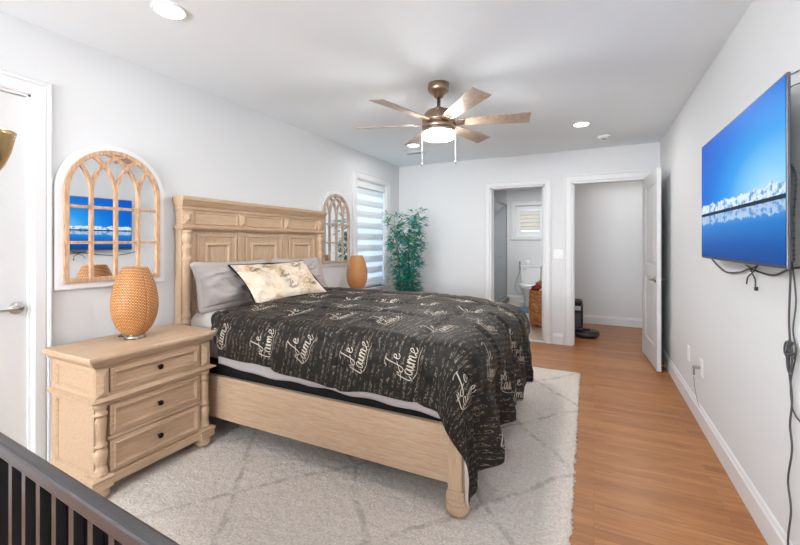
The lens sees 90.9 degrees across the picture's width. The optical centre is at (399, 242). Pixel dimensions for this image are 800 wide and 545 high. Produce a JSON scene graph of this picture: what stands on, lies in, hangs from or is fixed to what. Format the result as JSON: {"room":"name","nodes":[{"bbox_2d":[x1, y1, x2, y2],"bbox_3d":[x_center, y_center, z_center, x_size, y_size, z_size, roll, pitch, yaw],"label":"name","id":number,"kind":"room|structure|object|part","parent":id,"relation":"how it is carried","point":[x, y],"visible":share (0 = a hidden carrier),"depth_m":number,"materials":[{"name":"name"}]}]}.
{"room":"bedroom","nodes":[
{"label":"bedroom","id":0,"kind":"room"},
{"bbox_2d":[0,11,398,345],"bbox_3d":[-2.138,0.063,1.816,0.120,2.440,9.370,0,0,26],"label":"wall","id":1,"kind":"structure","parent":0,"point":[197,142],"depth_m":2.72,"materials":[{"name":"paint"}]},
{"bbox_2d":[0,91,26,447],"bbox_3d":[-2.145,0.254,1.733,0.147,2.034,0.790,0,0,26],"label":"door","id":2,"kind":"structure","parent":1,"relation":"in","point":[13,108],"depth_m":2.02,"materials":[{"name":"white paint"}]},
{"bbox_3d":[-2.014,0.336,2.000,0.147,0.062,0.147,0,0,26],"label":"handle","id":3,"kind":"part","parent":2,"relation":"part of","materials":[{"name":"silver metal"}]},
{"bbox_2d":[0,69,51,462],"bbox_3d":[-2.165,0.209,1.736,0.142,2.147,0.973,0,0,26],"label":"door frame","id":4,"kind":"structure","parent":1,"relation":"in","point":[38,93],"depth_m":2.09,"materials":[{"name":"white paint"}]},
{"bbox_2d":[53,145,163,290],"bbox_3d":[-1.741,-0.167,2.412,0.035,0.856,0.596,0,0,29],"label":"arched mirror","id":5,"kind":"object","parent":1,"relation":"attached to","point":[108,201],"visible":1,"depth_m":2.35,"materials":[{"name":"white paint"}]},
{"bbox_2d":[70,155,154,278],"bbox_3d":[-1.741,-0.167,2.411,0.002,0.764,0.504,0,0,29],"label":"mirror glass","id":6,"kind":"object","parent":5,"relation":"attached to","point":[112,197],"depth_m":2.38,"materials":[{"name":"white"}]},
{"bbox_2d":[319,191,350,266],"bbox_3d":[-0.729,-0.167,4.500,0.035,0.856,0.596,0,0,26],"label":"arched mirror","id":7,"kind":"object","parent":1,"relation":"attached to","point":[336,243],"visible":0.97,"depth_m":4.49,"materials":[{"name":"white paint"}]},
{"bbox_2d":[325,197,347,260],"bbox_3d":[-0.728,-0.167,4.499,0.002,0.764,0.504,0,0,26],"label":"mirror glass","id":8,"kind":"object","parent":7,"relation":"attached to","point":[336,220],"depth_m":4.49,"materials":[{"name":"white"}]},
{"bbox_2d":[352,168,390,288],"bbox_3d":[-0.410,-0.105,5.290,0.150,1.616,0.990,0,0,26],"label":"window","id":9,"kind":"structure","parent":1,"relation":"in","point":[357,175],"depth_m":5.39,"materials":[{"name":"white paint"}]},
{"bbox_2d":[358,180,383,283],"bbox_3d":[-0.408,-0.129,5.289,0.065,1.343,0.730,0,0,26],"label":"zebra blind","id":10,"kind":"object","parent":9,"relation":"attached to","point":[370,196],"visible":0.66,"depth_m":5.32,"materials":[{"name":"white fabric"}]},
{"bbox_3d":[-0.406,0.530,5.288,0.020,0.025,0.730,0,0,26],"label":"rail","id":11,"kind":"part","parent":10,"relation":"part of","materials":[{"name":"white plastic"}]},
{"bbox_2d":[364,282,380,287],"bbox_3d":[-0.455,-0.110,5.312,0.040,1.406,0.770,0,0,26],"label":"window sill","id":12,"kind":"structure","parent":9,"relation":"attached to","point":[376,283],"depth_m":5.42,"materials":[{"name":"white paint"}]},
{"bbox_2d":[0,0,752,190],"bbox_3d":[0.168,-1.207,2.582,3.580,0.100,13.020,0,0,26],"label":"ceiling","id":13,"kind":"structure","parent":0,"point":[627,69],"depth_m":2.46,"materials":[{"name":"paint"}]},
{"bbox_2d":[150,0,187,19],"bbox_3d":[-1.143,-1.151,1.956,0.162,0.010,0.162,0,0,26],"label":"recessed light","id":14,"kind":"object","parent":13,"relation":"in","point":[166,9],"visible":1,"depth_m":1.94,"materials":[{"name":"white plastic"}]},
{"bbox_2d":[407,143,419,146],"bbox_3d":[0.159,-1.151,4.648,0.162,0.010,0.162,0,0,26],"label":"recessed light","id":15,"kind":"object","parent":13,"relation":"in","point":[416,144],"visible":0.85,"depth_m":4.63,"materials":[{"name":"white plastic"}]},
{"bbox_2d":[404,151,425,154],"bbox_3d":[0.193,-1.153,5.055,0.260,0.008,0.130,0,0,26],"label":"ceiling vent","id":16,"kind":"object","parent":13,"relation":"in","point":[415,152],"visible":1,"depth_m":5.06,"materials":[{"name":"white plastic"}]},
{"bbox_2d":[353,80,530,166],"bbox_3d":[0.282,-0.856,2.871,1.264,0.603,1.253,0,0,26],"label":"ceiling fan","id":17,"kind":"object","parent":13,"relation":"hanging from","point":[439,123],"visible":1,"depth_m":2.78,"materials":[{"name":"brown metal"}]},
{"bbox_3d":[-0.093,-0.873,2.955,0.500,0.035,0.125,0,0,13],"label":"blade","id":18,"kind":"part","parent":17,"relation":"part of","materials":[{"name":"brown wood"}]},
{"bbox_3d":[0.021,-0.873,2.588,0.125,0.035,0.500,0,0,43],"label":"blade","id":19,"kind":"part","parent":17,"relation":"part of","materials":[{"name":"brown wood"}]},
{"bbox_3d":[0.168,-0.873,3.238,0.125,0.035,0.500,0,0,-17],"label":"blade","id":20,"kind":"part","parent":17,"relation":"part of","materials":[{"name":"brown wood"}]},
{"bbox_3d":[0.397,-0.873,2.503,0.125,0.035,0.500,0,0,-17],"label":"blade","id":21,"kind":"part","parent":17,"relation":"part of","materials":[{"name":"brown wood"}]},
{"bbox_3d":[0.543,-0.873,3.154,0.125,0.035,0.500,0,0,43],"label":"blade","id":22,"kind":"part","parent":17,"relation":"part of","materials":[{"name":"brown wood"}]},
{"bbox_3d":[0.658,-0.873,2.786,0.500,0.035,0.125,0,0,13],"label":"blade","id":23,"kind":"part","parent":17,"relation":"part of","materials":[{"name":"brown wood"}]},
{"bbox_2d":[572,121,589,126],"bbox_3d":[1.761,-1.151,3.826,0.162,0.010,0.162,0,0,26],"label":"recessed light","id":24,"kind":"object","parent":13,"relation":"in","point":[584,123],"visible":1,"depth_m":3.81,"materials":[{"name":"white plastic"}]},
{"bbox_2d":[597,134,610,139],"bbox_3d":[2.210,-1.139,4.262,0.132,0.035,0.132,0,0,26],"label":"smoke detector","id":25,"kind":"object","parent":13,"relation":"attached to","point":[606,136],"visible":1,"depth_m":4.22,"materials":[{"name":"white plastic"}]},
{"bbox_2d":[494,190,506,300],"bbox_3d":[1.492,0.063,7.988,0.940,2.440,1.950,0,0,26],"label":"wall","id":26,"kind":"structure","parent":0,"point":[499,209],"depth_m":8.71,"materials":[{"name":"grey paint"}]},
{"bbox_2d":[507,188,541,295],"bbox_3d":[1.761,0.063,7.153,2.360,2.440,3.410,0,0,26],"label":"wall","id":27,"kind":"structure","parent":0,"point":[517,250],"depth_m":8.54,"materials":[{"name":"paint"}]},
{"bbox_2d":[507,295,523,301],"bbox_3d":[2.910,1.216,8.367,1.270,0.135,0.016,0,0,26],"label":"baseboard","id":28,"kind":"structure","parent":27,"relation":"attached to","point":[511,298],"depth_m":8.55,"materials":[{"name":"white paint"}]},
{"bbox_2d":[511,201,541,239],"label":"bathroom window","id":29,"kind":"structure","parent":27,"relation":"in","point":[521,203],"depth_m":8.54,"materials":[{"name":"white paint"}]},
{"bbox_2d":[520,210,539,230],"bbox_3d":[2.784,-0.487,8.460,0.410,0.440,0.031,0,0,26],"label":"window shade","id":30,"kind":"object","parent":29,"relation":"attached to","point":[529,219],"visible":1,"depth_m":8.45,"materials":[{"name":"white fabric"}]},
{"bbox_2d":[399,142,659,343],"bbox_3d":[2.049,0.063,5.044,4.780,2.440,0.120,0,0,26],"label":"wall","id":31,"kind":"structure","parent":0,"point":[451,194],"depth_m":5.50,"materials":[{"name":"paint"}]},
{"bbox_2d":[484,178,550,343],"bbox_3d":[1.569,0.228,5.268,0.856,2.110,0.142,0,0,26],"label":"door frame","id":32,"kind":"structure","parent":31,"relation":"in","point":[489,187],"depth_m":5.16,"materials":[{"name":"white paint"}]},
{"bbox_2d":[542,188,542,338],"bbox_3d":[2.032,0.271,5.460,0.147,2.000,0.620,0,0,28],"label":"door","id":33,"kind":"structure","parent":32,"relation":"attached to","point":[542,188],"depth_m":5.19,"materials":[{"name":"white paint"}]},
{"bbox_2d":[529,339,544,342],"bbox_3d":[1.560,1.277,5.248,0.706,0.012,0.065,0,0,26],"label":"trim","id":34,"kind":"structure","parent":31,"relation":"attached to","point":[532,340],"depth_m":5.14,"materials":[{"name":"white paint"}]},
{"bbox_2d":[553,249,562,258],"bbox_3d":[2.007,0.138,4.992,0.118,0.118,0.010,0,0,26],"label":"light switch","id":35,"kind":"object","parent":31,"relation":"attached to","point":[557,253],"visible":1,"depth_m":4.99,"materials":[{"name":"white plastic"}]},
{"bbox_2d":[553,333,563,344],"bbox_3d":[1.021,1.216,5.474,2.315,0.135,0.016,0,0,26],"label":"baseboard","id":36,"kind":"structure","parent":31,"relation":"attached to","point":[557,338],"depth_m":4.98,"materials":[{"name":"white paint"}]},
{"bbox_2d":[564,169,654,352],"bbox_3d":[2.522,0.215,4.799,0.965,2.135,0.142,0,0,26],"label":"door frame","id":37,"kind":"structure","parent":31,"relation":"in","point":[570,181],"depth_m":4.92,"materials":[{"name":"white paint"}]},
{"bbox_2d":[644,168,665,371],"bbox_3d":[2.707,0.264,4.239,0.147,2.015,0.752,0,0,23],"label":"door","id":38,"kind":"structure","parent":37,"relation":"attached to","point":[652,182],"depth_m":4.10,"materials":[{"name":"white paint"}]},
{"bbox_3d":[2.602,0.366,3.992,0.147,0.062,0.147,0,0,23],"label":"handle","id":39,"kind":"part","parent":38,"relation":"part of","materials":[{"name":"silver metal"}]},
{"bbox_2d":[575,181,641,318],"bbox_3d":[3.517,0.063,5.274,2.350,2.440,1.590,0,0,26],"label":"wall","id":40,"kind":"structure","parent":0,"point":[608,216],"depth_m":6.17,"materials":[{"name":"paint"}]},
{"bbox_2d":[583,314,641,327],"bbox_3d":[3.775,1.216,5.912,2.250,0.135,0.016,0,0,26],"label":"baseboard","id":41,"kind":"structure","parent":40,"relation":"attached to","point":[591,319],"depth_m":6.13,"materials":[{"name":"white paint"}]},
{"bbox_2d":[494,301,767,544],"bbox_3d":[0.706,1.331,2.317,4.780,0.104,13.020,0,0,26],"label":"floor","id":42,"kind":"structure","parent":0,"point":[647,472],"depth_m":2.33,"materials":[{"name":"brown wood"}]},
{"bbox_2d":[0,128,16,170],"bbox_3d":[-1.574,0.429,1.466,0.260,1.707,0.260,0,0,26],"label":"floor lamp","id":43,"kind":"object","parent":42,"relation":"on","point":[7,137],"visible":1,"depth_m":1.49,"materials":[{"name":"gold metal"}]},
{"bbox_2d":[0,432,179,544],"bbox_3d":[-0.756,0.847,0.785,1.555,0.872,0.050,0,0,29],"label":"crib","id":44,"kind":"object","parent":42,"relation":"on","point":[41,504],"visible":1,"depth_m":0.70,"materials":[{"name":"grey paint"}]},
{"bbox_3d":[-0.752,0.742,0.793,1.452,0.602,0.003,0,0,29],"label":"bumper panel","id":45,"kind":"part","parent":44,"relation":"part of","materials":[{"name":"black wood"}]},
{"bbox_2d":[106,367,580,544],"bbox_3d":[-0.071,1.273,2.838,2.501,0.020,3.487,0,0,26],"label":"area rug","id":46,"kind":"object","parent":42,"relation":"on","point":[248,485],"visible":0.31,"depth_m":2.01,"materials":[{"name":"white carpet"}]},
{"bbox_2d":[41,323,216,497],"bbox_3d":[-1.520,0.910,2.292,0.477,0.714,0.724,0,0,26],"label":"nightstand","id":47,"kind":"object","parent":46,"relation":"on","point":[119,406],"visible":0.95,"depth_m":2.09,"materials":[{"name":"brown wood"}]},
{"bbox_3d":[-1.521,0.780,2.293,0.446,0.029,0.692,0,0,26],"label":"waist moulding","id":48,"kind":"part","parent":47,"relation":"part of","materials":[{"name":"brown wood"}]},
{"bbox_2d":[110,266,158,339],"bbox_3d":[-1.541,0.346,2.292,0.236,0.412,0.236,0,0,-14],"label":"table lamp","id":49,"kind":"object","parent":47,"relation":"on","point":[134,299],"visible":1,"depth_m":2.22,"materials":[{"name":"orange wicker"}]},
{"bbox_3d":[-1.357,1.075,2.212,0.042,0.161,0.502,0,0,26],"label":"drawer","id":50,"kind":"part","parent":47,"relation":"part of","materials":[{"name":"brown wood"}]},
{"bbox_3d":[-1.357,0.892,2.212,0.042,0.154,0.502,0,0,26],"label":"drawer","id":51,"kind":"part","parent":47,"relation":"part of","materials":[{"name":"brown wood"}]},
{"bbox_3d":[-1.357,0.691,2.212,0.042,0.121,0.502,0,0,26],"label":"drawer","id":52,"kind":"part","parent":47,"relation":"part of","materials":[{"name":"brown wood"}]},
{"bbox_2d":[172,195,469,517],"bbox_3d":[-0.287,0.470,2.991,2.138,1.594,1.658,0,0,26],"label":"bed","id":53,"kind":"object","parent":46,"relation":"on","point":[206,229],"visible":0.43,"depth_m":2.44,"materials":[{"name":"brown wood"}]},
{"bbox_3d":[-1.534,0.565,2.790,0.063,1.404,0.080,0,0,26],"label":"headboard post","id":54,"kind":"part","parent":53,"relation":"part of","materials":[{"name":"brown wood"}]},
{"bbox_3d":[-1.390,0.360,3.009,0.018,0.845,0.352,0,0,26],"label":"panel","id":55,"kind":"part","parent":53,"relation":"part of","materials":[{"name":"brown wood"}]},
{"bbox_3d":[-1.392,-0.180,2.997,0.017,0.092,0.377,0,0,26],"label":"frieze panel","id":56,"kind":"part","parent":53,"relation":"part of","materials":[{"name":"brown wood"}]},
{"bbox_3d":[-1.177,-0.280,3.448,0.123,0.095,1.622,0,0,26],"label":"cornice","id":57,"kind":"part","parent":53,"relation":"part of","materials":[{"name":"brown wood"}]},
{"bbox_3d":[-1.205,0.393,3.462,0.050,1.280,1.553,0,0,26],"label":"headboard","id":58,"kind":"part","parent":53,"relation":"part of","materials":[{"name":"brown wood"}]},
{"bbox_3d":[-1.180,0.360,3.435,0.018,0.845,0.424,0,0,26],"label":"panel","id":59,"kind":"part","parent":53,"relation":"part of","materials":[{"name":"brown wood"}]},
{"bbox_3d":[-1.177,-0.180,3.433,0.017,0.092,0.424,0,0,26],"label":"frieze panel","id":60,"kind":"part","parent":53,"relation":"part of","materials":[{"name":"brown wood"}]},
{"bbox_3d":[-0.965,0.360,3.872,0.018,0.845,0.379,0,0,26],"label":"panel","id":61,"kind":"part","parent":53,"relation":"part of","materials":[{"name":"brown wood"}]},
{"bbox_3d":[-0.956,-0.180,3.882,0.017,0.092,0.404,0,0,26],"label":"frieze panel","id":62,"kind":"part","parent":53,"relation":"part of","materials":[{"name":"brown wood"}]},
{"bbox_3d":[-0.873,0.565,4.133,0.063,1.404,0.080,0,0,26],"label":"headboard post","id":63,"kind":"part","parent":53,"relation":"part of","materials":[{"name":"brown wood"}]},
{"bbox_2d":[209,357,441,421],"bbox_3d":[-0.275,0.907,2.989,1.905,0.248,1.490,0,0,26],"label":"box spring","id":64,"kind":"object","parent":53,"relation":"on","point":[220,369],"visible":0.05,"depth_m":2.29,"materials":[{"name":"black fabric"}]},
{"bbox_2d":[191,306,234,357],"bbox_3d":[-0.275,0.632,2.988,1.942,0.303,1.538,0,0,26],"label":"mattress","id":65,"kind":"object","parent":64,"relation":"on","point":[203,320],"visible":0.02,"depth_m":2.67,"materials":[{"name":"grey fabric"}]},
{"bbox_2d":[190,259,266,312],"bbox_3d":[-1.253,0.307,3.025,0.193,0.351,0.724,0,0,26],"label":"pillow","id":66,"kind":"object","parent":65,"relation":"on","point":[218,286],"visible":0.59,"depth_m":2.83,"materials":[{"name":"grey fabric"}]},
{"bbox_3d":[-1.234,0.308,3.015,0.151,0.289,0.660,0,0,26],"label":"panel","id":67,"kind":"part","parent":66,"relation":"part of","materials":[{"name":"grey fabric"}]},
{"bbox_2d":[271,257,327,286],"bbox_3d":[-0.929,0.310,3.712,0.203,0.344,0.684,0,0,26],"label":"pillow","id":68,"kind":"object","parent":65,"relation":"on","point":[313,264],"visible":0.24,"depth_m":3.84,"materials":[{"name":"grey fabric"}]},
{"bbox_2d":[218,356,439,418],"bbox_3d":[-0.437,0.652,2.248,1.570,0.365,0.153,0,0,26],"label":"sheet","id":69,"kind":"object","parent":65,"relation":"on","point":[267,372],"visible":0.08,"depth_m":2.21,"materials":[{"name":"grey fabric"}]},
{"bbox_2d":[211,287,533,506],"bbox_3d":[-0.083,0.802,2.917,1.993,0.784,1.827,0,0,26],"label":"comforter","id":70,"kind":"object","parent":65,"relation":"on","point":[467,360],"visible":0.98,"depth_m":2.13,"materials":[{"name":"fabric"}]},
{"bbox_2d":[228,260,326,302],"bbox_3d":[-0.964,0.304,3.228,0.298,0.290,0.814,0,0,28],"label":"pillow","id":71,"kind":"object","parent":70,"relation":"on","point":[264,282],"visible":0.98,"depth_m":3.11,"materials":[{"name":"cream cloth"},{"name":"grey ink"},{"name":"black cloth"}]},
{"bbox_3d":[-0.646,0.998,2.304,1.975,0.270,0.028,0,0,26],"label":"rail","id":72,"kind":"part","parent":53,"relation":"part of","materials":[{"name":"brown wood"}]},
{"bbox_3d":[0.269,0.991,1.857,0.068,0.335,0.072,0,0,26],"label":"foot post","id":73,"kind":"part","parent":53,"relation":"part of","materials":[{"name":"brown wood"}]},
{"bbox_3d":[-0.453,0.910,4.459,0.477,0.714,0.724,0,0,26],"label":"nightstand","id":74,"kind":"object","parent":46,"relation":"on","visible":0},
{"bbox_2d":[346,255,366,288],"bbox_3d":[-0.486,0.346,4.447,0.236,0.412,0.236,0,0,-14],"label":"table lamp","id":75,"kind":"object","parent":74,"relation":"on","point":[356,274],"visible":0.88,"depth_m":4.36,"materials":[{"name":"orange fabric"}]},
{"bbox_2d":[381,207,428,291],"bbox_3d":[0.064,0.395,5.233,0.671,1.776,0.702,0,0,7],"label":"bamboo","id":76,"kind":"object","parent":42,"relation":"on","point":[402,239],"visible":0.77,"depth_m":5.16,"materials":[{"name":"plant"}]},
{"bbox_2d":[495,296,508,302],"bbox_3d":[1.910,1.226,7.773,0.120,0.106,1.934,0,0,26],"label":"shower curb","id":77,"kind":"object","parent":42,"relation":"on","point":[504,299],"visible":0.36,"depth_m":8.24,"materials":[{"name":"grey stone"}]},
{"bbox_2d":[494,199,506,296],"bbox_3d":[1.947,0.163,7.796,0.074,2.019,1.869,0,0,26],"label":"screen","id":78,"kind":"object","parent":77,"relation":"on","point":[498,201],"visible":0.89,"depth_m":8.62,"materials":[{"name":"clear glass"}]},
{"bbox_2d":[519,307,528,312],"bbox_3d":[2.221,1.266,7.556,0.620,0.026,0.620,0,0,26],"label":"bath mat","id":79,"kind":"object","parent":42,"relation":"on","point":[525,309],"visible":0.27,"depth_m":7.47,"materials":[{"name":"blue fabric"}]},
{"bbox_2d":[519,265,541,306],"bbox_3d":[2.658,0.875,8.092,0.414,0.808,0.707,0,0,26],"label":"toilet","id":80,"kind":"object","parent":42,"relation":"on","point":[530,274],"visible":0.66,"depth_m":8.19,"materials":[{"name":"white ceramic"}]},
{"bbox_3d":[2.625,1.081,8.026,0.364,0.396,0.550,0,0,26],"label":"bowl","id":81,"kind":"part","parent":80,"relation":"part of","materials":[{"name":"white ceramic"}]},
{"bbox_3d":[2.610,0.845,7.995,0.368,0.022,0.483,0,0,26],"label":"lid","id":82,"kind":"part","parent":80,"relation":"part of","materials":[{"name":"white ceramic"}]},
{"bbox_3d":[2.767,0.486,8.313,0.414,0.030,0.214,0,0,26],"label":"tank lid","id":83,"kind":"part","parent":80,"relation":"part of","materials":[{"name":"white ceramic"}]},
{"bbox_3d":[2.767,0.693,8.313,0.398,0.380,0.198,0,0,26],"label":"tank","id":84,"kind":"part","parent":80,"relation":"part of","materials":[{"name":"white ceramic"}]},
{"bbox_2d":[528,289,541,327],"bbox_3d":[2.168,1.001,6.089,0.362,0.556,0.362,0,0,26],"label":"laundry basket","id":85,"kind":"object","parent":42,"relation":"on","point":[535,297],"visible":0.52,"depth_m":5.97,"materials":[{"name":"brown wicker"}]},
{"bbox_3d":[2.188,0.730,6.046,0.198,0.110,0.202,0,0,26],"label":"folded garment","id":86,"kind":"object","parent":85,"relation":"in","visible":0},
{"bbox_2d":[531,284,541,290],"bbox_3d":[2.119,0.695,6.064,0.200,0.126,0.182,0,0,26],"label":"folded garment","id":87,"kind":"object","parent":86,"relation":"on","point":[536,287],"visible":0.67,"depth_m":6.01,"materials":[{"name":"red fabric"}]},
{"bbox_2d":[575,299,582,327],"bbox_3d":[2.427,1.023,5.466,0.205,0.521,0.248,0,0,26],"label":"dock","id":88,"kind":"object","parent":42,"relation":"on","point":[578,302],"visible":0.38,"depth_m":5.34,"materials":[{"name":"black plastic"}]},
{"bbox_3d":[2.376,1.043,5.358,0.150,0.180,0.008,0,0,26],"label":"panel","id":89,"kind":"part","parent":88,"relation":"part of","materials":[{"name":"black plastic"}]},
{"bbox_3d":[2.428,0.816,5.468,0.195,0.055,0.233,0,0,26],"label":"lid","id":90,"kind":"part","parent":88,"relation":"part of","materials":[{"name":"black plastic"}]},
{"bbox_2d":[575,328,599,337],"bbox_3d":[2.555,1.228,5.405,0.328,0.111,0.324,0,0,26],"label":"robot vacuum","id":91,"kind":"object","parent":42,"relation":"on","point":[581,332],"visible":0.91,"depth_m":5.30,"materials":[{"name":"black plastic"}]},
{"bbox_2d":[660,0,799,544],"bbox_3d":[0.967,0.063,0.288,0.120,2.440,9.370,0,0,26],"label":"wall","id":92,"kind":"structure","parent":0,"point":[739,333],"depth_m":2.04,"materials":[{"name":"paint"}]},
{"bbox_2d":[687,345,689,361],"bbox_3d":[2.303,0.878,3.146,0.008,0.118,0.072,0,0,26],"label":"wall outlet","id":93,"kind":"object","parent":92,"relation":"attached to","point":[688,346],"visible":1,"depth_m":3.13,"materials":[{"name":"white plastic"}]},
{"bbox_2d":[692,365,699,406],"bbox_3d":[2.098,1.010,2.787,0.042,0.278,0.056,0,0,26],"label":"plug adapter","id":94,"kind":"object","parent":92,"relation":"attached to","point":[694,367],"visible":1,"depth_m":2.79,"materials":[{"name":"white plastic"}]},
{"bbox_3d":[2.097,1.050,2.783,0.016,0.198,0.051,0,0,-5],"label":"cord","id":95,"kind":"part","parent":94,"relation":"part of","materials":[{"name":"white plastic"}]},
{"bbox_2d":[700,358,702,377],"bbox_3d":[2.117,0.878,2.770,0.008,0.118,0.072,0,0,26],"label":"wall outlet","id":96,"kind":"object","parent":92,"relation":"attached to","point":[701,360],"visible":1,"depth_m":2.75,"materials":[{"name":"white plastic"}]},
{"bbox_2d":[661,345,792,544],"bbox_3d":[0.905,1.216,0.318,0.016,0.135,9.370,0,0,26],"label":"baseboard","id":97,"kind":"structure","parent":92,"relation":"attached to","point":[768,525],"depth_m":2.09,"materials":[{"name":"white paint"}]},
{"bbox_2d":[702,72,790,268],"bbox_3d":[1.611,-0.245,1.842,0.094,0.669,1.175,0,0,26],"label":"television","id":98,"kind":"object","parent":92,"relation":"attached to","point":[746,166],"visible":1,"depth_m":1.62,"materials":[{"name":"blue glass"}]},
{"bbox_2d":[711,259,799,275],"bbox_3d":[1.698,0.124,1.935,0.008,0.088,1.230,0,0,26],"label":"cable","id":99,"kind":"object","parent":98,"relation":"hanging from","point":[715,263],"visible":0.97,"depth_m":1.75,"materials":[{"name":"black rubber"}]},
{"bbox_2d":[745,265,758,290],"bbox_3d":[1.642,0.157,1.836,0.014,0.122,0.157,0,0,26],"label":"plug","id":100,"kind":"object","parent":99,"relation":"hanging from","point":[756,266],"visible":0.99,"depth_m":1.81,"materials":[{"name":"black plastic"}]},
{"bbox_2d":[791,164,797,261],"bbox_3d":[1.444,-0.112,1.446,0.019,0.364,0.034,0,0,26],"label":"cord","id":101,"kind":"object","parent":98,"relation":"hanging from","point":[793,170],"visible":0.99,"depth_m":1.45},
{"bbox_2d":[787,262,792,544],"bbox_3d":[1.482,0.670,1.497,0.007,1.196,0.042,0,0,26],"label":"power cord","id":102,"kind":"object","parent":92,"relation":"attached to","point":[790,271],"visible":0.95,"depth_m":1.50,"materials":[{"name":"black rubber"}]},
{"bbox_2d":[790,262,799,421],"bbox_3d":[1.462,0.362,1.448,0.005,0.582,0.126,0,0,26],"label":"power cord","id":103,"kind":"object","parent":102,"relation":"attached to","point":[792,262],"visible":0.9,"depth_m":1.47,"materials":[{"name":"black rubber"}]},
{"bbox_2d":[783,339,796,373],"bbox_3d":[1.464,0.427,1.478,0.013,0.129,0.105,0,0,26],"label":"bundle","id":104,"kind":"object","parent":92,"relation":"attached to","point":[788,345],"visible":1,"depth_m":1.48,"materials":[{"name":"grey plastic"}]}
]}

